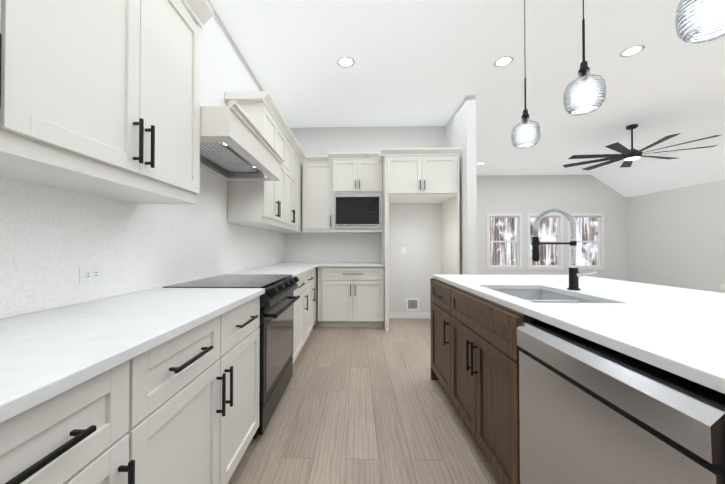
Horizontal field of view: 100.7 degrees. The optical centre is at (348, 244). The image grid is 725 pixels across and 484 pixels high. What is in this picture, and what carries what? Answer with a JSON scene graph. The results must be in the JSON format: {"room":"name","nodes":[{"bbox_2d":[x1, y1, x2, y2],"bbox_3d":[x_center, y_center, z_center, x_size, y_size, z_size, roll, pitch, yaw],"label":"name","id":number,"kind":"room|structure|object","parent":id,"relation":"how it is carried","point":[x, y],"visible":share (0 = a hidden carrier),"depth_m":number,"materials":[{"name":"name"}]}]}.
{"room":"kitchen","nodes":[
{"label":"kitchen","id":0,"kind":"room"},
{"bbox_2d":[3,0,285,318],"bbox_3d":[-1.219,-0.407,1.239,0.120,3.150,7.720,0,-1,2],"label":"wall","id":1,"kind":"structure","parent":0,"point":[224,67],"depth_m":2.60,"materials":[{"name":"white paint"}]},
{"bbox_2d":[0,0,43,163],"bbox_3d":[-1.008,-0.710,0.502,0.338,0.961,0.581,0,-1,2],"label":"upper cabinet","id":2,"kind":"object","parent":1,"relation":"attached to","point":[21,21],"depth_m":0.77,"materials":[{"name":"white wood"}]},
{"bbox_2d":[0,0,203,203],"bbox_3d":[-0.990,-0.750,1.152,0.338,1.055,0.970,0,-1,2],"label":"upper cabinet","id":3,"kind":"object","parent":1,"relation":"attached to","point":[100,98],"depth_m":1.12,"materials":[{"name":"white wood"}]},
{"bbox_2d":[0,168,287,318],"bbox_3d":[-1.143,-0.184,1.765,0.002,0.885,6.420,0,-1,2],"label":"tile backsplash","id":4,"kind":"structure","parent":1,"relation":"attached to","point":[52,240],"depth_m":1.45,"materials":[{"name":"white tile"}]},
{"bbox_2d":[79,266,102,283],"label":"outlet plates","id":5,"kind":"object","parent":4,"relation":"attached to","point":[91,274],"depth_m":1.33,"materials":[{"name":"white plastic"}]},
{"bbox_2d":[200,100,283,180],"bbox_3d":[-0.866,-0.679,2.188,0.527,0.196,1.100,0,-1,2],"label":"range hood","id":6,"kind":"object","parent":1,"relation":"attached to","point":[236,144],"visible":0.75,"depth_m":2.02,"materials":[{"name":"white wood"}]},
{"bbox_2d":[227,103,288,230],"bbox_3d":[-0.932,-0.740,3.202,0.338,1.080,0.915,0,-1,2],"label":"upper cabinet","id":7,"kind":"object","parent":1,"relation":"attached to","point":[259,204],"depth_m":2.82,"materials":[{"name":"white wood"}]},
{"bbox_2d":[277,155,300,232],"bbox_3d":[-0.894,-0.724,4.568,0.338,1.080,0.809,0,-1,2],"label":"upper cabinet","id":8,"kind":"object","parent":1,"relation":"attached to","point":[298,197],"depth_m":4.46,"materials":[{"name":"white wood"}]},
{"bbox_2d":[289,143,296,230],"bbox_3d":[-0.913,-0.732,3.879,0.338,1.080,0.692,0,-1,2],"label":"upper cabinet","id":9,"kind":"object","parent":1,"relation":"attached to","point":[292,155],"depth_m":3.95,"materials":[{"name":"white wood"}]},
{"bbox_2d":[228,318,502,483],"bbox_3d":[3.150,1.236,2.759,9.130,0.100,11.640,0,-1,2],"label":"floor","id":10,"kind":"structure","parent":0,"point":[365,405],"depth_m":1.98,"materials":[{"name":"brown wood"}]},
{"bbox_2d":[0,347,155,483],"bbox_3d":[-0.867,0.717,0.510,0.618,0.882,0.636,0,-1,2],"label":"base cabinet","id":11,"kind":"object","parent":10,"relation":"on","point":[101,429],"depth_m":0.65,"materials":[{"name":"white wood"}]},
{"bbox_2d":[0,262,319,422],"bbox_3d":[-0.817,0.274,1.749,0.650,0.030,6.417,0,-1,2],"label":"countertop","id":12,"kind":"structure","parent":11,"relation":"on","point":[45,355],"depth_m":0.86,"materials":[{"name":"stone"}]},
{"bbox_2d":[156,296,259,483],"bbox_3d":[-0.847,0.725,1.237,0.618,0.882,1.070,0,-1,2],"label":"base cabinet","id":13,"kind":"object","parent":10,"relation":"on","point":[183,408],"depth_m":1.18,"materials":[{"name":"white wood"}]},
{"bbox_2d":[163,274,299,438],"bbox_3d":[-0.762,0.718,2.194,0.676,0.919,0.836,0,-1,2],"label":"range","id":14,"kind":"object","parent":10,"relation":"on","point":[278,299],"visible":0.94,"depth_m":2.00,"materials":[{"name":"black metal"}]},
{"bbox_2d":[293,272,307,363],"bbox_3d":[-0.798,0.745,2.993,0.618,0.882,0.752,0,-1,2],"label":"base cabinet","id":15,"kind":"object","parent":10,"relation":"on","point":[300,307],"depth_m":3.08,"materials":[{"name":"white wood"}]},
{"bbox_2d":[308,268,315,335],"bbox_3d":[-0.782,0.752,3.549,0.618,0.882,0.613,0,-1,2],"label":"base cabinet","id":16,"kind":"object","parent":10,"relation":"on","point":[311,274],"depth_m":3.74,"materials":[{"name":"white wood"}]},
{"bbox_2d":[312,291,315,328],"bbox_3d":[-0.768,0.758,4.061,0.618,0.882,0.536,0,-1,2],"label":"base cabinet","id":17,"kind":"object","parent":10,"relation":"on","point":[313,292],"depth_m":4.06,"materials":[{"name":"white wood"}]},
{"bbox_2d":[316,267,383,326],"bbox_3d":[0.033,0.764,4.590,0.946,0.882,0.677,0,-1,2],"label":"base cabinet","id":18,"kind":"object","parent":10,"relation":"on","point":[345,296],"depth_m":4.26,"materials":[{"name":"white wood"}]},
{"bbox_2d":[320,262,383,266],"bbox_3d":[0.052,0.307,4.580,0.908,0.030,0.707,0,-1,2],"label":"countertop","id":19,"kind":"structure","parent":18,"relation":"on","point":[322,264],"depth_m":4.25,"materials":[{"name":"stone"}]},
{"bbox_2d":[379,148,460,331],"bbox_3d":[0.986,-0.048,4.483,1.077,2.503,0.857,0,-1,2],"label":"tall cabinet","id":20,"kind":"object","parent":10,"relation":"on","point":[417,176],"visible":0.9,"depth_m":4.14,"materials":[{"name":"white wood"}]},
{"bbox_2d":[430,278,542,425],"bbox_3d":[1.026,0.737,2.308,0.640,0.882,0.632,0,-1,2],"label":"base cabinet","id":21,"kind":"object","parent":10,"relation":"on","point":[475,348],"depth_m":1.61,"materials":[{"name":"brown wood"}]},
{"bbox_2d":[433,274,724,393],"bbox_3d":[1.317,0.261,0.613,1.255,0.030,4.085,0,-1,2],"label":"countertop","id":22,"kind":"structure","parent":21,"relation":"on","point":[680,332],"depth_m":1.07,"materials":[{"name":"white stone"}]},
{"bbox_2d":[495,290,596,302],"bbox_3d":[1.017,0.398,1.607,0.458,0.219,0.678,0,-1,2],"label":"undermount sink","id":23,"kind":"object","parent":22,"relation":"in","point":[539,296],"visible":0.1,"depth_m":1.86,"materials":[{"name":"grey metal"}]},
{"bbox_2d":[531,208,595,289],"bbox_3d":[1.192,0.025,1.681,0.298,0.464,0.112,0,-1,2],"label":"faucet","id":24,"kind":"object","parent":22,"relation":"on","point":[574,274],"visible":1,"depth_m":1.70,"materials":[{"name":"black"}]},
{"bbox_2d":[517,322,724,483],"bbox_3d":[0.958,0.733,0.855,0.597,0.855,0.661,0,-1,2],"label":"dishwasher","id":25,"kind":"object","parent":10,"relation":"on","point":[591,412],"visible":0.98,"depth_m":0.78,"materials":[{"name":"silver metal"}]},
{"bbox_2d":[287,126,444,311],"bbox_3d":[0.261,-0.364,4.999,2.630,3.150,0.120,0,-1,2],"label":"wall","id":26,"kind":"structure","parent":0,"point":[415,230],"depth_m":4.92,"materials":[{"name":"white paint"}]},
{"bbox_2d":[301,159,336,232],"bbox_3d":[-0.469,-0.722,4.762,0.496,1.080,0.397,0,-1,2],"label":"upper cabinet","id":27,"kind":"object","parent":26,"relation":"attached to","point":[317,197],"depth_m":4.63,"materials":[{"name":"white wood"}]},
{"bbox_2d":[288,233,379,261],"bbox_3d":[-0.255,0.048,4.947,1.541,0.495,0.003,0,-1,2],"label":"tile backsplash","id":28,"kind":"structure","parent":26,"relation":"attached to","point":[302,247],"depth_m":4.95,"materials":[{"name":"white tile"}]},
{"bbox_2d":[333,159,381,194],"bbox_3d":[0.134,-1.025,4.738,0.751,0.515,0.418,0,-1,2],"label":"upper cabinet","id":29,"kind":"object","parent":26,"relation":"attached to","point":[349,176],"depth_m":4.54,"materials":[{"name":"white wood"}]},
{"bbox_2d":[334,193,380,228],"bbox_3d":[0.134,-0.493,4.723,0.705,0.539,0.391,0,-1,2],"label":"built-in microwave","id":30,"kind":"object","parent":29,"relation":"in","point":[357,211],"visible":0.98,"depth_m":4.54,"materials":[{"name":"black"}]},
{"bbox_2d":[401,247,405,253],"label":"outlet plates","id":31,"kind":"object","parent":26,"relation":"attached to","point":[403,249],"depth_m":4.91,"materials":[{"name":"white plastic"}]},
{"bbox_2d":[389,312,430,318],"bbox_3d":[1.028,1.160,4.892,0.968,0.099,0.013,0,-1,2],"label":"baseboard","id":32,"kind":"structure","parent":26,"relation":"attached to","point":[423,315],"depth_m":4.88,"materials":[{"name":"white wood"}]},
{"bbox_2d":[406,298,418,309],"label":"vent","id":33,"kind":"object","parent":26,"relation":"attached to","point":[411,303],"depth_m":4.89,"materials":[{"name":"white"}]},
{"bbox_2d":[445,95,476,274],"bbox_3d":[1.669,-0.351,6.130,0.120,3.150,4.420,0,-1,2],"label":"wall","id":34,"kind":"structure","parent":0,"point":[460,128],"depth_m":3.95,"materials":[{"name":"white paint"}]},
{"bbox_2d":[209,0,724,175],"bbox_3d":[2.621,-2.014,2.811,7.710,0.100,11.280,0,-1,2],"label":"ceiling","id":35,"kind":"structure","parent":0,"point":[424,63],"depth_m":3.34,"materials":[{"name":"white paint"}]},
{"bbox_2d":[337,57,354,67],"bbox_3d":[-0.034,-1.957,3.225,0.189,0.003,0.189,0,-1,-7],"label":"recessed light","id":36,"kind":"object","parent":35,"relation":"in","point":[345,62],"depth_m":3.23,"materials":[{"name":"white"}]},
{"bbox_2d":[494,56,512,66],"bbox_3d":[1.657,-1.957,3.217,0.189,0.003,0.189,0,-1,-4],"label":"recessed light","id":37,"kind":"object","parent":35,"relation":"in","point":[503,61],"depth_m":3.21,"materials":[{"name":"white"}]},
{"bbox_2d":[511,0,540,148],"bbox_3d":[1.367,-1.363,2.328,0.196,1.212,0.196,0,-1,2],"label":"pendant light","id":38,"kind":"object","parent":35,"relation":"hanging from","point":[525,133],"visible":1,"depth_m":2.27,"materials":[{"name":"clear glass"}]},
{"bbox_2d":[563,0,606,115],"bbox_3d":[1.350,-1.370,1.728,0.196,1.212,0.196,0,-1,2],"label":"pendant light","id":39,"kind":"object","parent":35,"relation":"hanging from","point":[585,91],"visible":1,"depth_m":1.67,"materials":[{"name":"clear glass"}]},
{"bbox_2d":[620,45,644,56],"bbox_3d":[2.872,-1.959,3.043,0.189,0.003,0.189,0,-1,-4],"label":"recessed light","id":40,"kind":"object","parent":35,"relation":"in","point":[633,50],"depth_m":3.03,"materials":[{"name":"white"}]},
{"bbox_2d":[563,124,720,169],"bbox_3d":[4.629,-1.662,4.920,1.852,0.554,1.849,0,-1,2],"label":"ceiling fan","id":41,"kind":"object","parent":35,"relation":"hanging from","point":[627,155],"visible":1,"depth_m":4.91,"materials":[{"name":"black metal"}]},
{"bbox_2d":[675,0,724,43],"bbox_3d":[1.332,-1.377,1.099,0.196,1.212,0.196,0,-1,2],"label":"pendant light","id":42,"kind":"object","parent":35,"relation":"hanging from","point":[699,21],"visible":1,"depth_m":1.09,"materials":[{"name":"clear glass"}]},
{"bbox_2d":[476,175,626,280],"bbox_3d":[4.741,-0.376,8.315,5.900,3.250,0.120,0,-1,2],"label":"wall","id":43,"kind":"structure","parent":0,"point":[524,195],"depth_m":8.24,"materials":[{"name":"white paint"}]},
{"bbox_2d":[487,213,604,269],"bbox_3d":[5.380,-0.071,8.254,3.180,1.540,0.100,0,-1,2],"label":"window set","id":44,"kind":"structure","parent":43,"relation":"in","point":[559,265],"depth_m":8.24,"materials":[{"name":"white"}]},
{"bbox_2d":[592,133,724,197],"bbox_3d":[7.004,-1.660,2.684,1.060,0.810,11.280,0,-1,2],"label":"ceiling","id":45,"kind":"structure","parent":0,"point":[689,167],"depth_m":6.55,"materials":[{"name":"white paint"}]},
{"bbox_2d":[626,179,724,292],"bbox_3d":[7.475,-0.100,2.713,0.120,2.570,11.160,0,-1,2],"label":"wall","id":46,"kind":"structure","parent":0,"point":[675,237],"depth_m":6.83,"materials":[{"name":"white paint"}]},
{"label":"outside","id":47,"kind":"structure","parent":0,"visible":0},
{"bbox_2d":[490,217,597,264],"bbox_3d":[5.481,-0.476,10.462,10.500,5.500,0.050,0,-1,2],"label":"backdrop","id":48,"kind":"structure","parent":47,"point":[503,251],"depth_m":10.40,"materials":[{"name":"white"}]}
]}

